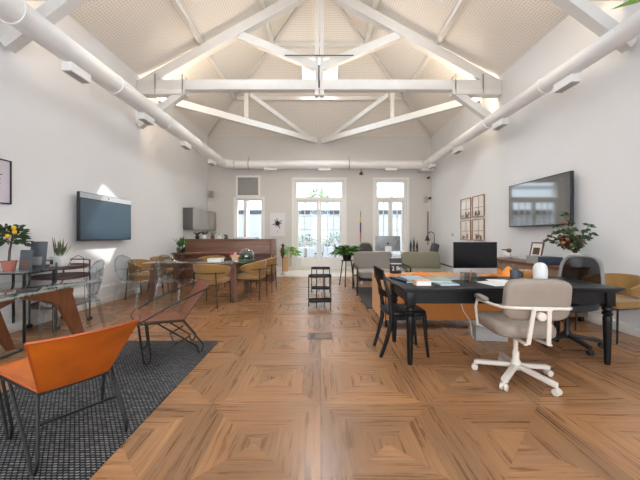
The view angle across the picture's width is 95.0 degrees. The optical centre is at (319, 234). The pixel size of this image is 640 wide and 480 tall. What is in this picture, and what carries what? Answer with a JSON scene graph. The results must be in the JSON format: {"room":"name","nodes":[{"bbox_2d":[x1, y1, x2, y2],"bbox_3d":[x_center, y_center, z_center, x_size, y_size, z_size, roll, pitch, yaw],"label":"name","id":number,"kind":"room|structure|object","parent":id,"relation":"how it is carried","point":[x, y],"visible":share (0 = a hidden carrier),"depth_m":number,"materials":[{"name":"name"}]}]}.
{"room":"open-plan office","nodes":[
{"label":"open-plan office","id":0,"kind":"room"},
{"bbox_2d":[0,1,207,310],"bbox_3d":[-4.120,-1.120,4.250,0.200,4.780,12.900,0,0,0],"label":"wall","id":1,"kind":"structure","parent":0,"point":[62,136],"depth_m":5.00,"materials":[{"name":"paint"}]},
{"bbox_2d":[0,159,11,203],"bbox_3d":[-4.008,-0.670,3.540,0.024,0.560,0.520,0,0,0],"label":"framed print","id":2,"kind":"object","parent":1,"relation":"attached to","point":[5,165],"visible":1,"depth_m":3.73,"materials":[{"name":"paper"}]},
{"bbox_2d":[1,274,172,333],"bbox_3d":[-3.990,1.210,3.250,0.060,0.120,10.500,0,0,0],"label":"baseboard","id":3,"kind":"structure","parent":1,"relation":"attached to","point":[17,326],"depth_m":4.88,"materials":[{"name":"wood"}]},
{"bbox_2d":[77,191,130,240],"bbox_3d":[-3.942,-0.297,5.365,0.156,0.805,1.290,0,0,0],"label":"television","id":4,"kind":"object","parent":1,"relation":"attached to","point":[99,217],"visible":1,"depth_m":5.21,"materials":[{"name":"glass"}]},
{"bbox_2d":[183,208,215,229],"bbox_3d":[-3.868,-0.470,9.520,0.304,0.640,1.860,0,0,0],"label":"upper cabinet","id":5,"kind":"object","parent":1,"relation":"attached to","point":[193,218],"visible":1,"depth_m":8.96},
{"bbox_2d":[208,4,302,136],"bbox_3d":[-1.995,-4.604,8.475,5.612,2.277,0.060,0,0,45],"label":"trim","id":6,"kind":"structure","parent":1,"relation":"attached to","point":[296,9],"depth_m":8.05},
{"bbox_2d":[0,0,636,53],"bbox_3d":[-0.020,-3.951,3.734,8.049,3.203,0.212,0,0,0],"label":"roof truss","id":7,"kind":"object","parent":1,"relation":"attached to","point":[585,12],"visible":0.82,"depth_m":3.69,"materials":[{"name":"metal"}]},
{"bbox_2d":[136,0,501,128],"bbox_3d":[-0.020,-3.951,6.474,8.049,3.203,0.212,0,0,0],"label":"roof truss","id":8,"kind":"object","parent":1,"relation":"attached to","point":[482,84],"visible":0.91,"depth_m":6.41,"materials":[{"name":"metal"}]},
{"bbox_2d":[0,0,234,168],"bbox_3d":[-3.200,-2.354,5.411,0.524,0.435,9.622,0,0,0],"label":"ventilation duct","id":9,"kind":"object","parent":8,"relation":"hanging from","point":[77,62],"visible":1,"depth_m":4.06,"materials":[{"name":"metal"}]},
{"bbox_2d":[62,70,88,82],"bbox_3d":[-3.320,-2.143,4.000,0.110,0.013,0.320,0,0,0],"label":"grille","id":10,"kind":"object","parent":9,"relation":"attached to","point":[72,73],"depth_m":3.96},
{"bbox_2d":[139,119,152,124],"bbox_3d":[-3.320,-2.143,5.600,0.110,0.013,0.320,0,0,0],"label":"grille","id":11,"kind":"object","parent":9,"relation":"attached to","point":[146,121],"depth_m":5.59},
{"bbox_2d":[157,93,316,143],"bbox_3d":[-1.945,-3.678,8.557,0.239,1.345,5.194,0,0,43],"label":"roof beam","id":12,"kind":"structure","parent":8,"relation":"attached to","point":[299,134],"depth_m":8.48,"materials":[{"name":"wood"}]},
{"bbox_2d":[321,93,481,143],"bbox_3d":[1.905,-3.678,8.557,0.239,1.345,5.194,0,0,-43],"label":"roof beam","id":13,"kind":"structure","parent":8,"relation":"attached to","point":[338,134],"depth_m":8.46,"materials":[{"name":"wood"}]},
{"bbox_2d":[422,9,639,168],"bbox_3d":[3.600,-2.334,5.400,0.264,0.375,9.600,0,0,0],"label":"ventilation duct","id":14,"kind":"object","parent":8,"relation":"hanging from","point":[567,75],"visible":0.99,"depth_m":4.36,"materials":[{"name":"metal"}]},
{"bbox_2d":[234,157,421,170],"bbox_3d":[0.275,-2.445,10.100,6.410,0.480,0.300,0,0,0],"label":"ventilation duct","id":15,"kind":"object","parent":14,"relation":"attached to","point":[267,165],"visible":1,"depth_m":9.98,"materials":[{"name":"metal"}]},
{"bbox_2d":[493,124,507,129],"bbox_3d":[3.620,-2.154,5.900,0.110,0.013,0.320,0,0,0],"label":"grille","id":16,"kind":"object","parent":14,"relation":"attached to","point":[499,126],"depth_m":5.90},
{"bbox_2d":[554,82,578,92],"bbox_3d":[3.620,-2.154,4.300,0.110,0.013,0.320,0,0,0],"label":"grille","id":17,"kind":"object","parent":14,"relation":"attached to","point":[567,85],"depth_m":4.29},
{"bbox_2d":[68,0,568,136],"bbox_3d":[-0.020,-4.630,4.225,8.500,2.520,13.050,0,0,0],"label":"ceiling","id":18,"kind":"structure","parent":0,"point":[145,35],"depth_m":6.57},
{"bbox_2d":[170,0,236,99],"bbox_3d":[-2.620,-4.224,3.550,0.090,0.110,11.100,0,0,0],"label":"beam","id":19,"kind":"structure","parent":18,"relation":"attached to","point":[176,3],"depth_m":6.08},
{"bbox_2d":[259,0,273,43],"bbox_3d":[-1.240,-4.997,2.860,0.090,0.110,9.720,0,0,0],"label":"trim","id":20,"kind":"structure","parent":18,"relation":"attached to","point":[262,2],"depth_m":7.03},
{"bbox_2d":[274,42,363,47],"bbox_3d":[-0.020,-4.997,7.720,2.440,0.110,0.090,0,0,0],"label":"trim","id":21,"kind":"structure","parent":18,"relation":"attached to","point":[281,44],"depth_m":7.68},
{"bbox_2d":[236,96,402,100],"bbox_3d":[-0.020,-4.224,9.100,5.200,0.110,0.090,0,0,0],"label":"roof beam","id":22,"kind":"structure","parent":18,"relation":"attached to","point":[239,98],"depth_m":9.05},
{"bbox_2d":[301,56,338,79],"bbox_3d":[0.000,-4.658,8.540,1.090,0.618,1.008,0,0,0],"label":"window","id":23,"kind":"structure","parent":18,"relation":"attached to","point":[304,56],"depth_m":8.33,"materials":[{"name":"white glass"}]},
{"bbox_2d":[364,0,378,43],"bbox_3d":[1.200,-4.997,2.860,0.090,0.110,9.720,0,0,0],"label":"trim","id":24,"kind":"structure","parent":18,"relation":"attached to","point":[375,2],"depth_m":7.03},
{"bbox_2d":[336,4,430,136],"bbox_3d":[1.955,-4.604,8.475,5.612,2.277,0.060,0,0,-45],"label":"trim","id":25,"kind":"structure","parent":18,"relation":"attached to","point":[341,9],"depth_m":8.06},
{"bbox_2d":[402,0,466,99],"bbox_3d":[2.580,-4.224,3.550,0.090,0.110,11.100,0,0,0],"label":"beam","id":26,"kind":"structure","parent":18,"relation":"attached to","point":[460,4],"depth_m":6.08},
{"bbox_2d":[611,0,639,9],"bbox_3d":[2.916,-2.860,2.140,1.098,2.200,0.640,0,0,-13],"label":"hanging plant","id":27,"kind":"object","parent":18,"relation":"hanging from","point":[629,2],"visible":1,"depth_m":2.31,"materials":[{"name":"green plant"}]},
{"bbox_2d":[208,137,430,266],"bbox_3d":[-0.020,-1.120,10.650,8.000,4.780,0.300,0,0,0],"label":"wall","id":28,"kind":"structure","parent":0,"point":[275,186],"depth_m":10.50,"materials":[{"name":"paint"}]},
{"bbox_2d":[236,175,259,196],"bbox_3d":[-2.575,-1.720,10.480,0.870,0.780,0.040,0,0,0],"label":"air vent","id":29,"kind":"object","parent":28,"relation":"in","point":[246,185],"visible":1,"depth_m":10.47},
{"bbox_2d":[234,197,263,238],"bbox_3d":[-2.540,-0.515,10.570,1.100,1.670,0.200,0,0,0],"label":"window","id":30,"kind":"structure","parent":28,"relation":"in","point":[236,199],"depth_m":10.53,"materials":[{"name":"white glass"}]},
{"bbox_2d":[270,213,284,235],"bbox_3d":[-1.520,-0.360,10.488,0.520,0.820,0.024,0,0,0],"label":"framed print","id":31,"kind":"object","parent":28,"relation":"attached to","point":[277,220],"visible":1,"depth_m":10.49,"materials":[{"name":"white paper"}]},
{"bbox_2d":[292,177,346,269],"bbox_3d":[-0.030,-0.385,10.570,1.960,3.310,0.200,0,0,0],"label":"door","id":32,"kind":"structure","parent":28,"relation":"in","point":[298,263],"depth_m":10.57,"materials":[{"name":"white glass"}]},
{"bbox_2d":[373,177,408,253],"bbox_3d":[2.540,-0.510,10.570,1.300,3.060,0.200,0,0,0],"label":"door","id":33,"kind":"structure","parent":28,"relation":"in","point":[376,200],"depth_m":10.54,"materials":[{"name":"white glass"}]},
{"bbox_2d":[0,276,639,479],"bbox_3d":[-0.020,1.320,3.430,8.400,0.100,10.860,0,0,0],"label":"floor","id":34,"kind":"structure","parent":0,"point":[269,401],"depth_m":2.23,"materials":[{"name":"wood"}]},
{"bbox_2d":[0,268,54,342],"bbox_3d":[-3.720,0.856,3.615,0.560,0.829,0.420,0,0,0],"label":"console table","id":35,"kind":"object","parent":34,"relation":"on","point":[15,272],"visible":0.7,"depth_m":3.53,"materials":[{"name":"black metal"}]},
{"bbox_2d":[0,223,35,270],"bbox_3d":[-3.793,0.151,3.572,0.452,0.579,0.422,0,0,0],"label":"tree","id":36,"kind":"object","parent":35,"relation":"on","point":[8,265],"visible":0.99,"depth_m":3.56,"materials":[{"name":"green plant"}]},
{"bbox_2d":[19,250,33,270],"bbox_3d":[-3.580,0.314,3.569,0.150,0.250,0.041,0,0,0],"label":"picture frame","id":37,"kind":"object","parent":35,"relation":"on","point":[26,256],"visible":1,"depth_m":3.56,"materials":[{"name":"glass"}]},
{"bbox_2d":[30,241,47,268],"bbox_3d":[-3.605,0.264,3.751,0.180,0.349,0.061,0,0,-9],"label":"slate board","id":38,"kind":"object","parent":35,"relation":"on","point":[40,247],"visible":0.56,"depth_m":3.75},
{"bbox_2d":[0,280,98,349],"bbox_3d":[-3.020,0.900,2.520,0.950,0.740,1.760,0,0,0],"label":"glass table","id":39,"kind":"object","parent":34,"relation":"on","point":[59,293],"visible":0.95,"depth_m":3.01,"materials":[{"name":"brown wood"}]},
{"bbox_2d":[26,259,92,330],"bbox_3d":[-3.675,0.817,4.155,0.640,0.902,0.640,0,0,0],"label":"trolley","id":40,"kind":"object","parent":34,"relation":"on","point":[64,275],"visible":0.61,"depth_m":4.01,"materials":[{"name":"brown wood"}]},
{"bbox_2d":[30,301,84,309],"bbox_3d":[-3.670,0.968,4.150,0.630,0.045,0.630,0,0,0],"label":"tray","id":41,"kind":"object","parent":40,"relation":"on","point":[35,305],"depth_m":3.86,"materials":[{"name":"brown wood"}]},
{"bbox_2d":[30,272,88,279],"bbox_3d":[-3.670,0.593,4.150,0.630,0.045,0.630,0,0,0],"label":"tray","id":42,"kind":"object","parent":40,"relation":"on","point":[64,275],"depth_m":4.08,"materials":[{"name":"brown wood"}]},
{"bbox_2d":[50,237,70,266],"bbox_3d":[-3.639,0.231,4.105,0.196,0.426,0.190,0,0,-14],"label":"snake plant","id":43,"kind":"object","parent":40,"relation":"on","point":[62,260],"visible":0.99,"depth_m":4.07,"materials":[{"name":"green plant"}]},
{"bbox_2d":[46,263,88,269],"bbox_3d":[-3.670,0.458,4.150,0.630,0.045,0.630,0,0,0],"label":"tray","id":44,"kind":"object","parent":40,"relation":"on","point":[72,265],"depth_m":4.09,"materials":[{"name":"brown wood"}]},
{"bbox_2d":[39,259,104,331],"bbox_3d":[-3.076,0.804,3.682,0.574,0.940,0.596,0,0,30],"label":"acrylic chair","id":45,"kind":"object","parent":34,"relation":"on","point":[81,298],"visible":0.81,"depth_m":3.73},
{"bbox_2d":[0,341,218,479],"bbox_3d":[-1.865,1.265,2.330,1.340,0.010,2.300,0,0,0],"label":"rug","id":46,"kind":"object","parent":34,"relation":"on","point":[75,446],"visible":0.62,"depth_m":2.06,"materials":[{"name":"carpet"}]},
{"bbox_2d":[0,319,139,475],"bbox_3d":[-1.559,0.892,1.838,0.758,0.719,0.657,0,0,36],"label":"leather chair","id":47,"kind":"object","parent":46,"relation":"on","point":[52,364],"visible":1,"depth_m":1.70,"materials":[{"name":"leather"}]},
{"bbox_2d":[130,279,210,364],"bbox_3d":[-1.588,0.892,3.151,0.758,0.719,0.657,0,0,-34],"label":"leather chair","id":48,"kind":"object","parent":46,"relation":"on","point":[148,317],"visible":0.96,"depth_m":3.13,"materials":[{"name":"leather"}]},
{"bbox_2d":[111,255,157,310],"bbox_3d":[-3.227,0.804,5.112,0.574,0.940,0.596,0,0,9],"label":"acrylic chair","id":49,"kind":"object","parent":34,"relation":"on","point":[133,281],"visible":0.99,"depth_m":5.08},
{"bbox_2d":[125,259,163,299],"bbox_3d":[-3.531,0.886,5.900,0.583,0.769,0.665,0,0,0],"label":"chair","id":50,"kind":"object","parent":34,"relation":"on","point":[134,265],"visible":0.72,"depth_m":5.70,"materials":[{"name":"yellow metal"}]},
{"bbox_2d":[147,256,181,292],"bbox_3d":[-3.511,0.886,6.621,0.583,0.769,0.665,0,0,6],"label":"chair","id":51,"kind":"object","parent":34,"relation":"on","point":[168,271],"visible":0.33,"depth_m":6.49,"materials":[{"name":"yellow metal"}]},
{"bbox_2d":[152,254,192,309],"bbox_3d":[-2.585,0.804,5.192,0.574,0.940,0.596,0,0,6],"label":"acrylic chair","id":52,"kind":"object","parent":34,"relation":"on","point":[172,280],"visible":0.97,"depth_m":5.18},
{"bbox_2d":[142,259,248,301],"bbox_3d":[-2.380,0.900,5.950,1.880,0.740,1.000,0,0,0],"label":"glass table","id":53,"kind":"object","parent":34,"relation":"on","point":[166,263],"visible":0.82,"depth_m":5.49,"materials":[{"name":"brown wood"}]},
{"bbox_2d":[207,258,223,262],"bbox_3d":[-2.000,0.492,5.620,0.265,0.075,0.185,0,0,0],"label":"box","id":54,"kind":"object","parent":53,"relation":"on","point":[209,260],"visible":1,"depth_m":5.53,"materials":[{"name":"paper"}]},
{"bbox_2d":[238,248,254,260],"bbox_3d":[-1.500,0.407,5.980,0.340,0.245,0.340,0,0,0],"label":"glass cloche","id":55,"kind":"object","parent":53,"relation":"on","point":[246,255],"visible":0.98,"depth_m":5.92,"materials":[{"name":"clear glass"}]},
{"bbox_2d":[192,264,230,308],"bbox_3d":[-1.952,0.886,5.269,0.665,0.769,0.583,0,0,10],"label":"chair","id":56,"kind":"object","parent":34,"relation":"on","point":[215,274],"visible":0.9,"depth_m":5.04,"materials":[{"name":"fabric"}]},
{"bbox_2d":[171,239,275,282],"bbox_3d":[-2.600,0.695,8.005,2.720,1.150,0.830,0,0,0],"label":"bar counter","id":57,"kind":"object","parent":34,"relation":"on","point":[263,249],"depth_m":7.90,"materials":[{"name":"brown wood"}]},
{"bbox_2d":[173,236,191,252],"bbox_3d":[-3.609,0.240,7.710,0.426,0.479,0.364,0,0,0],"label":"leafy plant","id":58,"kind":"object","parent":57,"relation":"on","point":[181,241],"visible":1,"depth_m":7.63,"materials":[{"name":"green plant"}]},
{"bbox_2d":[184,239,269,239],"bbox_3d":[-2.470,0.140,8.150,2.380,0.030,0.540,0,0,0],"label":"countertop","id":59,"kind":"structure","parent":57,"relation":"on","point":[184,239],"depth_m":7.88,"materials":[{"name":"brown wood"}]},
{"bbox_2d":[237,259,267,300],"bbox_3d":[-1.349,0.886,5.859,0.583,0.769,0.665,0,0,7],"label":"chair","id":60,"kind":"object","parent":34,"relation":"on","point":[256,270],"visible":0.98,"depth_m":5.62,"materials":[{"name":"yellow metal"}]},
{"bbox_2d":[250,257,276,292],"bbox_3d":[-1.248,0.886,6.579,0.583,0.769,0.665,0,0,3],"label":"chair","id":61,"kind":"object","parent":34,"relation":"on","point":[271,264],"visible":0.62,"depth_m":6.37,"materials":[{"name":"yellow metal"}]},
{"bbox_2d":[308,274,331,307],"bbox_3d":[0.000,0.989,5.150,0.412,0.562,0.221,0,0,-7],"label":"side table","id":62,"kind":"object","parent":34,"relation":"on","point":[316,300],"visible":1,"depth_m":5.08,"materials":[{"name":"black metal"}]},
{"bbox_2d":[308,274,331,277],"bbox_3d":[0.000,0.726,5.150,0.406,0.036,0.221,0,0,-7],"label":"tray","id":63,"kind":"object","parent":62,"relation":"on","point":[310,275],"depth_m":5.08,"materials":[{"name":"black metal"}]},
{"bbox_2d":[308,298,331,302],"bbox_3d":[0.000,1.156,5.150,0.406,0.036,0.221,0,0,-7],"label":"tray","id":64,"kind":"object","parent":62,"relation":"on","point":[312,300],"depth_m":5.12,"materials":[{"name":"black metal"}]},
{"bbox_2d":[308,333,331,338],"bbox_3d":[0.000,1.267,3.660,0.302,0.006,0.212,0,0,0],"label":"box","id":65,"kind":"object","parent":34,"relation":"on","point":[313,335],"visible":1,"depth_m":3.64,"materials":[{"name":"metal"}]},
{"bbox_2d":[311,267,329,293],"bbox_3d":[0.010,0.989,6.350,0.412,0.562,0.221,0,0,6],"label":"side table","id":66,"kind":"object","parent":34,"relation":"on","point":[316,268],"visible":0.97,"depth_m":6.35,"materials":[{"name":"black metal"}]},
{"bbox_2d":[339,260,352,286],"bbox_3d":[0.704,0.953,7.255,0.369,0.637,0.353,0,0,-18],"label":"plant stand","id":67,"kind":"object","parent":34,"relation":"on","point":[341,260],"visible":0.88,"depth_m":7.16,"materials":[{"name":"black metal"}]},
{"bbox_2d":[330,245,360,259],"bbox_3d":[0.673,0.440,7.263,0.940,0.390,0.904,0,0,0],"label":"potted fern","id":68,"kind":"object","parent":67,"relation":"on","point":[347,252],"visible":0.96,"depth_m":7.13,"materials":[{"name":"green plant"}]},
{"bbox_2d":[354,287,372,308],"bbox_3d":[2.060,1.265,6.020,2.500,0.010,2.000,0,0,0],"label":"rug","id":69,"kind":"object","parent":34,"relation":"on","point":[365,293],"visible":0.24,"depth_m":6.05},
{"bbox_2d":[352,251,391,295],"bbox_3d":[1.210,0.823,6.428,0.912,0.874,0.856,0,0,0],"label":"armchair","id":70,"kind":"object","parent":69,"relation":"on","point":[364,261],"visible":0.73,"depth_m":6.63,"materials":[{"name":"grey fabric"}]},
{"bbox_2d":[354,251,391,268],"bbox_3d":[1.210,0.599,6.710,0.880,0.426,0.206,0,0,0],"label":"cushion","id":71,"kind":"object","parent":70,"relation":"on","point":[363,259],"depth_m":6.64,"materials":[{"name":"grey fabric"}]},
{"bbox_2d":[358,268,389,278],"bbox_3d":[1.210,0.839,6.330,0.800,0.160,0.660,0,0,0],"label":"seat cushion","id":72,"kind":"object","parent":70,"relation":"on","point":[363,273],"depth_m":6.07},
{"bbox_2d":[401,251,451,271],"bbox_3d":[2.300,0.823,6.428,0.912,0.874,0.856,0,0,0],"label":"armchair","id":73,"kind":"object","parent":69,"relation":"on","point":[412,261],"visible":0.61,"depth_m":6.63,"materials":[{"name":"green fabric"}]},
{"bbox_2d":[401,251,439,269],"bbox_3d":[2.300,0.599,6.710,0.880,0.426,0.206,0,0,0],"label":"cushion","id":74,"kind":"object","parent":73,"relation":"on","point":[414,259],"depth_m":6.64,"materials":[{"name":"green fabric"}]},
{"bbox_2d":[405,268,447,271],"bbox_3d":[2.300,0.839,6.330,0.800,0.160,0.660,0,0,0],"label":"seat cushion","id":75,"kind":"object","parent":73,"relation":"on","point":[406,269],"depth_m":6.34,"materials":[{"name":"green fabric"}]},
{"bbox_2d":[358,242,372,250],"bbox_3d":[1.411,0.753,8.616,0.652,1.034,0.672,0,0,-9],"label":"mesh chair","id":76,"kind":"object","parent":34,"relation":"on","point":[365,246],"visible":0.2,"depth_m":8.89,"materials":[{"name":"fabric"}]},
{"bbox_2d":[361,254,400,284],"bbox_3d":[1.800,0.900,7.750,1.600,0.740,0.700,0,0,0],"label":"desk","id":77,"kind":"object","parent":34,"relation":"on","point":[393,255],"visible":0.03,"depth_m":7.40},
{"bbox_2d":[375,236,399,254],"bbox_3d":[1.800,0.284,7.720,0.660,0.490,0.200,0,0,0],"label":"desktop computer","id":78,"kind":"object","parent":77,"relation":"on","point":[382,243],"visible":0.93,"depth_m":7.75,"materials":[{"name":"metal"}]},
{"bbox_2d":[373,265,429,357],"bbox_3d":[0.857,0.807,3.200,0.542,0.936,0.420,0,0,-2],"label":"wooden chair","id":79,"kind":"object","parent":34,"relation":"on","point":[395,311],"visible":0.91,"depth_m":3.03,"materials":[{"name":"black paint"}]},
{"bbox_2d":[372,272,501,326],"bbox_3d":[1.880,0.932,4.340,2.080,0.675,0.800,0,0,0],"label":"desk","id":80,"kind":"object","parent":34,"relation":"on","point":[433,311],"visible":0.28,"depth_m":3.96,"materials":[{"name":"brown wood"}]},
{"bbox_2d":[390,257,401,273],"bbox_3d":[1.190,0.486,4.619,0.162,0.246,0.104,0,0,0],"label":"box","id":81,"kind":"object","parent":80,"relation":"on","point":[395,262],"visible":1,"depth_m":4.57,"materials":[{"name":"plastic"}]},
{"bbox_2d":[391,272,435,276],"bbox_3d":[1.339,0.567,4.200,0.683,0.074,0.382,0,0,0],"label":"scarf","id":82,"kind":"object","parent":80,"relation":"on","point":[422,274],"visible":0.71,"depth_m":4.12,"materials":[{"name":"orange fabric"}]},
{"bbox_2d":[452,242,496,276],"bbox_3d":[2.183,0.357,4.200,0.630,0.505,0.200,0,0,-2],"label":"desktop computer","id":83,"kind":"object","parent":80,"relation":"on","point":[481,257],"visible":0.97,"depth_m":4.13,"materials":[{"name":"metal"}]},
{"bbox_2d":[486,266,512,276],"bbox_3d":[2.701,0.537,4.240,0.375,0.135,0.394,0,0,0],"label":"cloth","id":84,"kind":"object","parent":80,"relation":"on","point":[506,272],"visible":0.56,"depth_m":4.25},
{"bbox_2d":[468,321,507,341],"bbox_3d":[2.060,1.185,3.600,0.380,0.170,0.240,0,0,6],"label":"computer tower","id":85,"kind":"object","parent":34,"relation":"on","point":[479,333],"visible":0.59,"depth_m":3.50,"materials":[{"name":"grey plastic"}]},
{"bbox_2d":[386,277,625,364],"bbox_3d":[1.845,0.890,3.170,2.120,0.760,0.780,0,0,0],"label":"desk","id":86,"kind":"object","parent":34,"relation":"on","point":[583,292],"visible":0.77,"depth_m":2.84,"materials":[{"name":"paint"}]},
{"bbox_2d":[390,276,412,282],"bbox_3d":[0.990,0.498,3.260,0.280,0.022,0.360,0,0,-14],"label":"book","id":87,"kind":"object","parent":86,"relation":"on","point":[397,278],"visible":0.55,"depth_m":3.21,"materials":[{"name":"paper"}]},
{"bbox_2d":[398,275,429,280],"bbox_3d":[1.030,0.481,3.240,0.240,0.012,0.300,0,0,-3],"label":"book","id":88,"kind":"object","parent":87,"relation":"on","point":[408,278],"visible":0.89,"depth_m":3.24,"materials":[{"name":"paper"}]},
{"bbox_2d":[413,279,431,285],"bbox_3d":[1.030,0.484,2.960,0.155,0.050,0.110,0,0,0],"label":"book","id":89,"kind":"object","parent":86,"relation":"on","point":[417,282],"visible":1,"depth_m":2.91,"materials":[{"name":"paper"}]},
{"bbox_2d":[425,277,450,281],"bbox_3d":[1.300,0.498,3.240,0.220,0.022,0.280,0,0,9],"label":"book","id":90,"kind":"object","parent":86,"relation":"on","point":[433,279],"visible":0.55,"depth_m":3.17,"materials":[{"name":"paper"}]},
{"bbox_2d":[434,282,459,285],"bbox_3d":[1.290,0.502,2.980,0.200,0.014,0.130,0,0,-6],"label":"book","id":91,"kind":"object","parent":86,"relation":"on","point":[437,283],"visible":1,"depth_m":2.96,"materials":[{"name":"paper"}]},
{"bbox_2d":[437,276,469,279],"bbox_3d":[1.550,0.503,3.400,0.280,0.012,0.220,0,0,-11],"label":"book","id":92,"kind":"object","parent":86,"relation":"on","point":[447,277],"visible":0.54,"depth_m":3.39,"materials":[{"name":"paper"}]},
{"bbox_2d":[510,270,522,278],"bbox_3d":[2.250,0.460,3.353,0.130,0.100,0.106,0,0,34],"label":"mug","id":93,"kind":"object","parent":86,"relation":"on","point":[514,274],"visible":0.9,"depth_m":3.32,"materials":[{"name":"ceramic"}]},
{"bbox_2d":[518,269,532,277],"bbox_3d":[2.390,0.461,3.400,0.114,0.098,0.094,0,0,0],"label":"wooden block","id":94,"kind":"object","parent":86,"relation":"on","point":[527,273],"visible":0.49,"depth_m":3.35,"materials":[{"name":"orange wood"}]},
{"bbox_2d":[533,262,547,278],"bbox_3d":[2.360,0.405,3.140,0.134,0.210,0.134,0,0,0],"label":"dome lamp","id":95,"kind":"object","parent":86,"relation":"on","point":[540,270],"visible":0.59,"depth_m":3.09,"materials":[{"name":"glass"}]},
{"bbox_2d":[471,278,572,396],"bbox_3d":[1.743,0.809,2.589,0.668,0.922,0.718,0,0,5],"label":"desk chair","id":96,"kind":"object","parent":34,"relation":"on","point":[529,306],"visible":1,"depth_m":2.31,"materials":[{"name":"fabric"}]},
{"bbox_2d":[497,257,587,321],"bbox_3d":[3.675,0.871,5.180,0.420,0.798,1.940,0,0,0],"label":"sideboard","id":97,"kind":"object","parent":34,"relation":"on","point":[502,262],"visible":0.23,"depth_m":4.98,"materials":[{"name":"brown wood"}]},
{"bbox_2d":[529,242,544,255],"bbox_3d":[3.734,0.301,5.060,0.085,0.337,0.280,0,0,0],"label":"photo frame","id":98,"kind":"object","parent":97,"relation":"on","point":[537,248],"visible":0.61,"depth_m":5.05,"materials":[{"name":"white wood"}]},
{"bbox_2d":[531,243,542,254],"bbox_3d":[3.736,0.302,5.060,0.066,0.295,0.240,0,0,0],"label":"print","id":99,"kind":"object","parent":98,"relation":"attached to","point":[536,248],"depth_m":5.05,"materials":[{"name":"paper"}]},
{"bbox_2d":[526,255,562,264],"bbox_3d":[3.599,0.412,4.713,0.250,0.120,0.435,0,0,-3],"label":"box","id":100,"kind":"object","parent":97,"relation":"on","point":[548,260],"visible":0.78,"depth_m":4.56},
{"bbox_2d":[542,211,598,254],"bbox_3d":[3.664,0.060,4.329,0.368,0.824,0.861,0,0,0],"label":"potted plant","id":101,"kind":"object","parent":97,"relation":"on","point":[576,242],"visible":0.99,"depth_m":4.29,"materials":[{"name":"green plant"}]},
{"bbox_2d":[542,254,604,355],"bbox_3d":[2.844,0.753,3.387,0.672,1.034,0.652,0,0,-21],"label":"mesh chair","id":102,"kind":"object","parent":34,"relation":"on","point":[589,268],"visible":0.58,"depth_m":3.36,"materials":[{"name":"black plastic"}]},
{"bbox_2d":[574,273,639,344],"bbox_3d":[3.651,0.886,3.661,0.583,0.769,0.665,0,0,-7],"label":"chair","id":103,"kind":"object","parent":34,"relation":"on","point":[631,282],"visible":0.48,"depth_m":3.61,"materials":[{"name":"yellow fabric"}]},
{"bbox_2d":[276,270,404,275],"bbox_3d":[-0.020,1.322,9.830,8.400,0.100,1.940,0,0,0],"label":"floor","id":104,"kind":"structure","parent":0,"point":[278,272],"depth_m":9.81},
{"bbox_2d":[279,247,301,271],"bbox_3d":[-1.049,0.841,10.046,0.706,0.857,0.677,0,0,43],"label":"planter","id":105,"kind":"object","parent":104,"relation":"on","point":[285,259],"visible":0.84,"depth_m":10.04,"materials":[{"name":"green plant"}]},
{"bbox_2d":[431,0,639,326],"bbox_3d":[4.080,-1.120,4.250,0.200,4.780,12.900,0,0,0],"label":"wall","id":106,"kind":"structure","parent":0,"point":[590,129],"depth_m":4.79,"materials":[{"name":"paint"}]},
{"bbox_2d":[460,197,470,218],"bbox_3d":[3.968,-0.710,7.980,0.024,0.540,0.550,0,0,0],"label":"framed picture","id":107,"kind":"object","parent":106,"relation":"attached to","point":[465,204],"visible":1,"depth_m":7.99,"materials":[{"name":"brown paper"}]},
{"bbox_2d":[460,220,470,239],"bbox_3d":[3.968,-0.120,7.980,0.024,0.540,0.550,0,0,0],"label":"framed picture","id":108,"kind":"object","parent":106,"relation":"attached to","point":[465,225],"visible":1,"depth_m":7.99,"materials":[{"name":"brown paper"}]},
{"bbox_2d":[472,194,484,217],"bbox_3d":[3.968,-0.710,7.350,0.024,0.540,0.550,0,0,0],"label":"framed picture","id":109,"kind":"object","parent":106,"relation":"attached to","point":[478,202],"visible":1,"depth_m":7.33,"materials":[{"name":"brown paper"}]},
{"bbox_2d":[472,218,484,240],"bbox_3d":[3.968,-0.120,7.350,0.024,0.540,0.550,0,0,0],"label":"framed picture","id":110,"kind":"object","parent":106,"relation":"attached to","point":[478,225],"visible":1,"depth_m":7.33,"materials":[{"name":"brown paper"}]},
{"bbox_2d":[509,171,573,226],"bbox_3d":[3.910,-0.565,5.230,0.140,0.830,1.480,0,0,0],"label":"television","id":111,"kind":"object","parent":106,"relation":"attached to","point":[538,202],"visible":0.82,"depth_m":5.04,"materials":[{"name":"glass"}]},
{"bbox_2d":[577,312,639,337],"bbox_3d":[3.950,1.210,4.250,0.060,0.120,12.500,0,0,0],"label":"baseboard","id":112,"kind":"structure","parent":106,"relation":"attached to","point":[626,328],"depth_m":3.82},
{"label":"outside","id":113,"kind":"structure","parent":0,"visible":0},
{"bbox_3d":[0.000,1.350,16.000,24.000,0.100,10.400,0,0,0],"label":"ground","id":114,"kind":"structure","parent":113,"visible":0},
{"bbox_2d":[305,189,328,209],"bbox_3d":[-0.195,-0.830,18.766,1.743,4.262,1.760,0,0,0],"label":"tree","id":115,"kind":"object","parent":114,"relation":"on","point":[321,190],"visible":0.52,"depth_m":18.59,"materials":[{"name":"green plant"}]},
{"bbox_2d":[238,214,400,256],"bbox_3d":[0.000,-0.080,17.000,22.000,2.700,0.250,0,0,0],"label":"wall","id":116,"kind":"structure","parent":114,"relation":"on","point":[255,219],"depth_m":16.88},
{"bbox_2d":[238,210,400,213],"bbox_3d":[0.000,-1.280,16.860,22.000,0.220,0.050,0,0,0],"label":"trim","id":117,"kind":"structure","parent":116,"relation":"attached to","point":[239,211],"depth_m":16.84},
{"bbox_2d":[247,186,395,236],"bbox_3d":[0.000,-0.505,13.900,7.200,3.610,0.100,0,0,0],"label":"pergola","id":118,"kind":"object","parent":114,"relation":"on","point":[391,188],"visible":0.43,"depth_m":13.85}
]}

